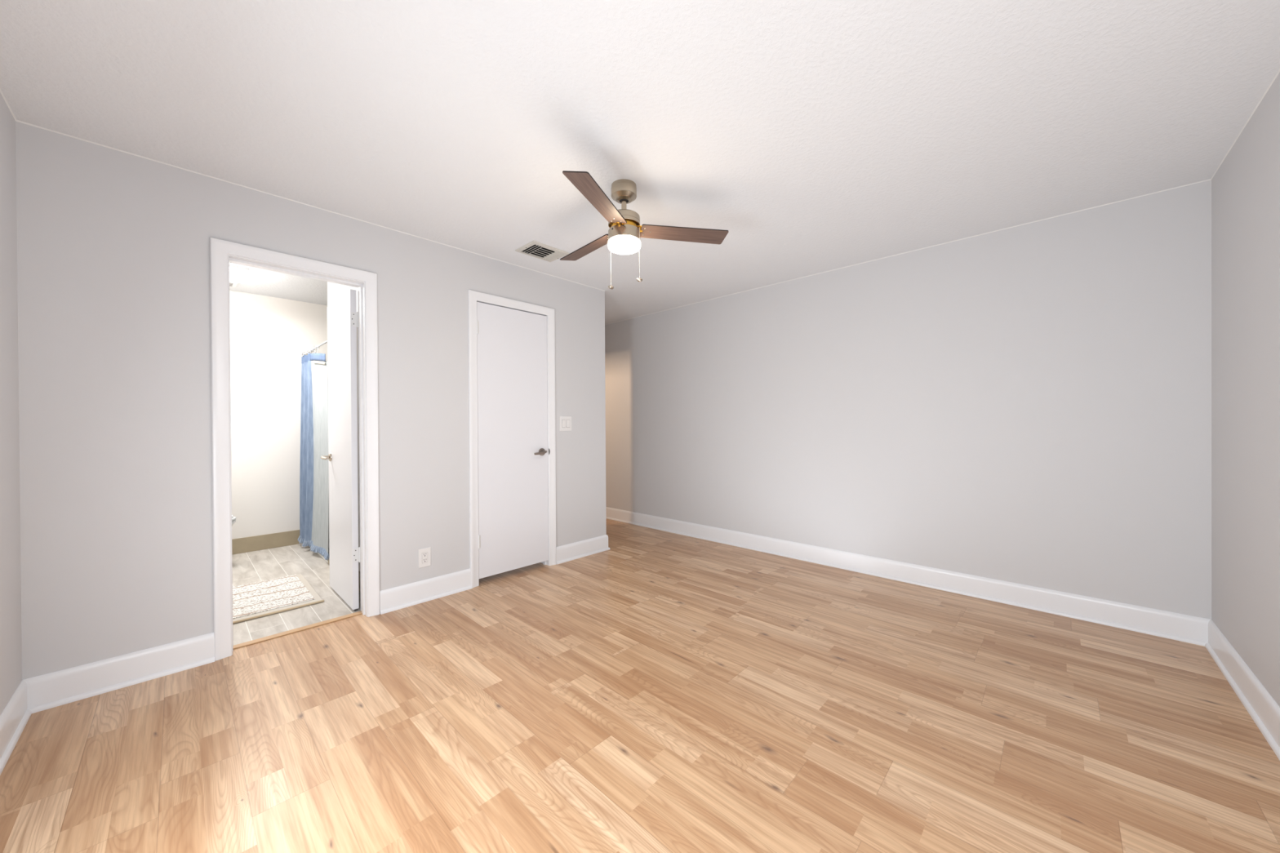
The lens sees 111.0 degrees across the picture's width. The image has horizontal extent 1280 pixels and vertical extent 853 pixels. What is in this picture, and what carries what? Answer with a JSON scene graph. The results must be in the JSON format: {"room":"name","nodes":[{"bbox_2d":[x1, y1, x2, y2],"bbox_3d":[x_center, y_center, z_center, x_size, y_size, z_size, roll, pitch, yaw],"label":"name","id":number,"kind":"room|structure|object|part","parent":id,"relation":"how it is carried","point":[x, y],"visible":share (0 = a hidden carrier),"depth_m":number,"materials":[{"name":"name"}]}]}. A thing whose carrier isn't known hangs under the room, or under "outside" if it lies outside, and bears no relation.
{"room":"empty bedroom","nodes":[
{"label":"empty bedroom","id":0,"kind":"room"},
{"bbox_2d":[0,93,22,715],"bbox_3d":[-1.218,-0.038,0.455,3.794,2.440,0.120,0,0,44],"label":"wall","id":1,"kind":"structure","parent":0,"point":[11,643],"depth_m":1.70,"materials":[{"name":"white paint"}]},
{"bbox_2d":[0,680,31,775],"bbox_3d":[-1.204,1.111,0.554,3.674,0.140,0.026,0,0,44],"label":"baseboard","id":2,"kind":"structure","parent":1,"relation":"attached to","point":[15,715],"depth_m":1.65,"materials":[{"name":"white paint"}]},
{"bbox_2d":[229,289,327,539],"bbox_3d":[-3.611,-0.041,4.319,0.120,2.440,2.420,0,0,44],"label":"wall","id":3,"kind":"structure","parent":0,"point":[269,335],"depth_m":4.24,"materials":[{"name":"white paint"}]},
{"bbox_2d":[231,529,302,554],"bbox_3d":[-3.846,1.112,3.974,0.012,0.140,1.342,0,0,44],"label":"baseboard","id":4,"kind":"structure","parent":3,"relation":"attached to","point":[251,544],"depth_m":4.22,"materials":[{"name":"wood"}]},
{"bbox_2d":[15,121,606,679],"bbox_3d":[-1.527,-0.047,2.977,0.130,2.440,3.350,0,0,44],"label":"wall","id":5,"kind":"structure","parent":0,"point":[115,419],"depth_m":2.10,"materials":[{"name":"white paint"}]},
{"bbox_2d":[23,632,214,713],"bbox_3d":[-2.339,1.112,2.008,0.026,0.140,0.570,0,0,44],"label":"baseboard","id":6,"kind":"structure","parent":5,"relation":"attached to","point":[55,689],"depth_m":1.98,"materials":[{"name":"white paint"}]},
{"bbox_2d":[209,236,379,661],"bbox_3d":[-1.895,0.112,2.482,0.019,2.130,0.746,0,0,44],"label":"trim","id":7,"kind":"structure","parent":5,"relation":"attached to","point":[220,249],"depth_m":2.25,"materials":[{"name":"white paint"}]},
{"bbox_2d":[320,288,360,611],"bbox_3d":[-2.040,0.154,2.973,0.671,2.045,0.098,0,0,42],"label":"door","id":8,"kind":"structure","parent":5,"relation":"in","point":[343,317],"depth_m":2.92,"materials":[{"name":"white paint"}]},
{"bbox_3d":[-2.221,0.220,3.116,0.133,0.062,0.062,0,0,44],"label":"handle","id":9,"kind":"part","parent":8,"relation":"part of","materials":[{"name":"silver metal"}]},
{"bbox_2d":[417,546,431,568],"bbox_3d":[-1.448,0.882,2.957,0.008,0.125,0.080,0,0,44],"label":"wall outlet","id":10,"kind":"object","parent":5,"relation":"attached to","point":[424,554],"visible":1,"depth_m":2.95,"materials":[{"name":"white plastic"}]},
{"bbox_2d":[422,551,427,563],"bbox_3d":[-1.448,0.882,2.957,0.006,0.067,0.034,0,0,44],"label":"receptacle","id":11,"kind":"object","parent":10,"relation":"attached to","point":[424,554],"depth_m":2.95,"materials":[{"name":"grey plastic"}]},
{"bbox_2d":[379,568,471,614],"bbox_3d":[-1.425,1.102,2.969,0.026,0.140,0.591,0,0,44],"label":"baseboard","id":12,"kind":"structure","parent":5,"relation":"attached to","point":[392,599],"depth_m":2.94,"materials":[{"name":"white paint"}]},
{"bbox_2d":[467,289,556,588],"bbox_3d":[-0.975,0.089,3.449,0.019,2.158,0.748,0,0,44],"label":"trim","id":13,"kind":"structure","parent":5,"relation":"attached to","point":[473,296],"depth_m":3.22,"materials":[{"name":"white paint"}]},
{"bbox_2d":[476,302,550,578],"bbox_3d":[-0.970,0.101,3.448,0.098,2.041,0.634,0,0,44],"label":"door","id":14,"kind":"structure","parent":5,"relation":"in","point":[512,344],"depth_m":3.43,"materials":[{"name":"white paint"}]},
{"bbox_3d":[-0.813,0.210,3.588,0.062,0.062,0.131,0,0,44],"label":"handle","id":15,"kind":"part","parent":14,"relation":"part of","materials":[{"name":"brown metal"}]},
{"bbox_2d":[560,416,571,431],"bbox_3d":[-0.641,-0.025,3.805,0.013,0.128,0.126,0,0,44],"label":"wall switch","id":16,"kind":"object","parent":5,"relation":"attached to","point":[565,421],"visible":1,"depth_m":3.80,"materials":[{"name":"white plastic"}]},
{"bbox_2d":[555,534,609,564],"bbox_3d":[-0.949,1.094,4.368,1.266,0.140,0.606,0,0,44],"label":"baseboard","id":17,"kind":"structure","parent":5,"relation":"attached to","point":[566,553],"depth_m":3.92,"materials":[{"name":"white paint"}]},
{"bbox_2d":[327,281,359,571],"bbox_3d":[-2.164,-0.045,3.359,1.320,2.440,0.100,0,0,44],"label":"wall","id":18,"kind":"structure","parent":0,"point":[335,291],"depth_m":3.17,"materials":[{"name":"white paint"}]},
{"bbox_2d":[301,340,327,356],"bbox_3d":[-2.940,-0.728,4.010,1.267,0.048,0.048,0,0,44],"label":"shower rod","id":19,"kind":"object","parent":18,"relation":"attached to","point":[326,341],"visible":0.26,"depth_m":4.06,"materials":[{"name":"silver metal"}]},
{"bbox_2d":[316,551,328,563],"bbox_3d":[-3.018,1.167,4.126,0.978,0.020,0.042,0,0,44],"label":"trim","id":20,"kind":"structure","parent":18,"relation":"attached to","point":[318,553],"depth_m":3.93,"materials":[{"name":"white"}]},
{"bbox_2d":[328,558,359,591],"bbox_3d":[-2.196,1.108,3.323,1.320,0.135,0.012,0,0,44],"label":"baseboard","id":21,"kind":"structure","parent":18,"relation":"attached to","point":[328,558],"depth_m":3.13,"materials":[{"name":"tile"}]},
{"bbox_2d":[0,518,1279,852],"bbox_3d":[-1.254,1.220,3.462,7.994,0.100,4.410,0,0,44],"label":"floor","id":22,"kind":"structure","parent":0,"point":[655,691],"depth_m":1.69,"materials":[{"name":"laminate"}]},
{"bbox_2d":[231,515,235,525],"bbox_3d":[-3.676,0.796,3.451,0.460,0.775,0.747,0,0,44],"label":"toilet","id":23,"kind":"object","parent":22,"relation":"on","point":[233,518],"visible":0.05,"depth_m":3.68,"materials":[{"name":"white ceramic"}]},
{"bbox_2d":[232,573,324,623],"bbox_3d":[-2.678,1.173,2.929,0.785,0.014,0.800,0,0,44],"label":"bath mat","id":24,"kind":"object","parent":22,"relation":"on","point":[255,600],"visible":0.49,"depth_m":3.00,"materials":[{"name":"beige fabric"}]},
{"bbox_2d":[233,610,362,648],"bbox_3d":[-1.961,1.174,2.555,0.044,0.007,0.610,0,0,44],"label":"trim","id":25,"kind":"structure","parent":22,"relation":"on","point":[277,635],"depth_m":2.52,"materials":[{"name":"brown wood"}]},
{"bbox_2d":[0,0,1279,324],"bbox_3d":[-1.269,-1.320,3.451,7.994,0.100,4.410,0,0,44],"label":"ceiling","id":26,"kind":"structure","parent":0,"point":[823,135],"depth_m":1.75,"materials":[{"name":"white paint"}]},
{"bbox_2d":[229,280,237,287],"bbox_3d":[-3.644,-1.250,3.800,0.150,0.015,0.240,0,0,44],"label":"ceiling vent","id":27,"kind":"object","parent":26,"relation":"in","point":[233,284],"visible":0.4,"depth_m":3.85,"materials":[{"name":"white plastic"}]},
{"bbox_2d":[229,265,248,283],"bbox_3d":[-3.331,-1.221,3.454,0.230,0.075,0.370,0,0,44],"label":"bathroom ceiling light","id":28,"kind":"object","parent":26,"relation":"attached to","point":[237,274],"visible":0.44,"depth_m":3.48,"materials":[{"name":"white plastic"}]},
{"bbox_2d":[515,240,569,262],"bbox_3d":[-0.709,-1.266,3.198,0.240,0.013,0.306,0,0,44],"label":"ceiling vent","id":29,"kind":"object","parent":26,"relation":"in","point":[535,249],"visible":1,"depth_m":3.19,"materials":[{"name":"white metal"}]},
{"bbox_2d":[560,170,728,288],"bbox_3d":[-0.169,-1.007,2.377,0.937,0.530,1.024,0,0,44],"label":"ceiling fan","id":30,"kind":"object","parent":26,"relation":"hanging from","point":[625,231],"visible":1,"depth_m":2.28,"materials":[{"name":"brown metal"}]},
{"bbox_3d":[-0.298,-1.042,2.573,0.120,0.006,0.477,-16,11,-40],"label":"fan blade","id":31,"kind":"part","parent":30,"relation":"part of","materials":[{"name":"brown wood"}]},
{"bbox_3d":[-0.190,-1.040,2.018,0.120,0.006,0.477,12,4,18],"label":"fan blade","id":32,"kind":"part","parent":30,"relation":"part of","materials":[{"name":"brown wood"}]},
{"bbox_3d":[-0.157,-0.890,2.375,0.003,0.264,0.003,0,0,44],"label":"pull chain","id":33,"kind":"part","parent":30,"relation":"part of","materials":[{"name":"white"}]},
{"bbox_3d":[-0.083,-0.954,2.327,0.174,0.046,0.174,0,0,44],"label":"lamp globe","id":34,"kind":"part","parent":30,"relation":"part of","materials":[{"name":"white glass"}]},
{"bbox_3d":[-0.003,-0.904,2.287,0.003,0.268,0.003,0,0,44],"label":"pull chain","id":35,"kind":"part","parent":30,"relation":"part of","materials":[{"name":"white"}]},
{"bbox_3d":[0.237,-1.045,2.389,0.477,0.006,0.120,0,-12,-11],"label":"fan blade","id":36,"kind":"part","parent":30,"relation":"part of","materials":[{"name":"brown wood"}]},
{"bbox_2d":[604,180,1211,619],"bbox_3d":[0.217,-0.066,5.011,7.994,2.440,0.120,0,0,44],"label":"wall","id":37,"kind":"structure","parent":0,"point":[1028,404],"depth_m":2.99,"materials":[{"name":"white paint"}]},
{"bbox_2d":[0,68,1279,324],"bbox_3d":[-0.950,-1.268,3.148,6.874,0.005,4.170,0,0,44],"label":"trim","id":38,"kind":"structure","parent":37,"relation":"attached to","point":[1278,72],"depth_m":2.45,"materials":[{"name":"white"}]},
{"bbox_2d":[605,506,1209,646],"bbox_3d":[0.166,1.085,4.970,7.774,0.140,0.026,0,0,44],"label":"baseboard","id":39,"kind":"structure","parent":37,"relation":"attached to","point":[1159,623],"depth_m":3.01,"materials":[{"name":"white paint"}]},
{"bbox_2d":[1211,72,1279,706],"bbox_3d":[1.591,-0.055,0.743,0.120,2.440,4.170,0,0,44],"label":"wall","id":40,"kind":"structure","parent":0,"point":[1246,186],"depth_m":1.86,"materials":[{"name":"white paint"}]},
{"bbox_2d":[1204,619,1279,760],"bbox_3d":[1.545,1.095,0.798,0.026,0.140,4.170,0,0,44],"label":"baseboard","id":41,"kind":"structure","parent":40,"relation":"attached to","point":[1262,708],"depth_m":1.82,"materials":[{"name":"white paint"}]},
{"label":"curtain ring","id":42,"kind":"object","parent":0,"visible":0},
{"bbox_2d":[297,353,328,559],"bbox_3d":[-3.031,0.223,4.060,1.051,1.827,0.114,0,0,44],"label":"shower curtain","id":43,"kind":"object","parent":42,"relation":"hanging from","point":[313,470],"visible":1,"depth_m":4.13,"materials":[{"name":"blue fabric"}]}
]}

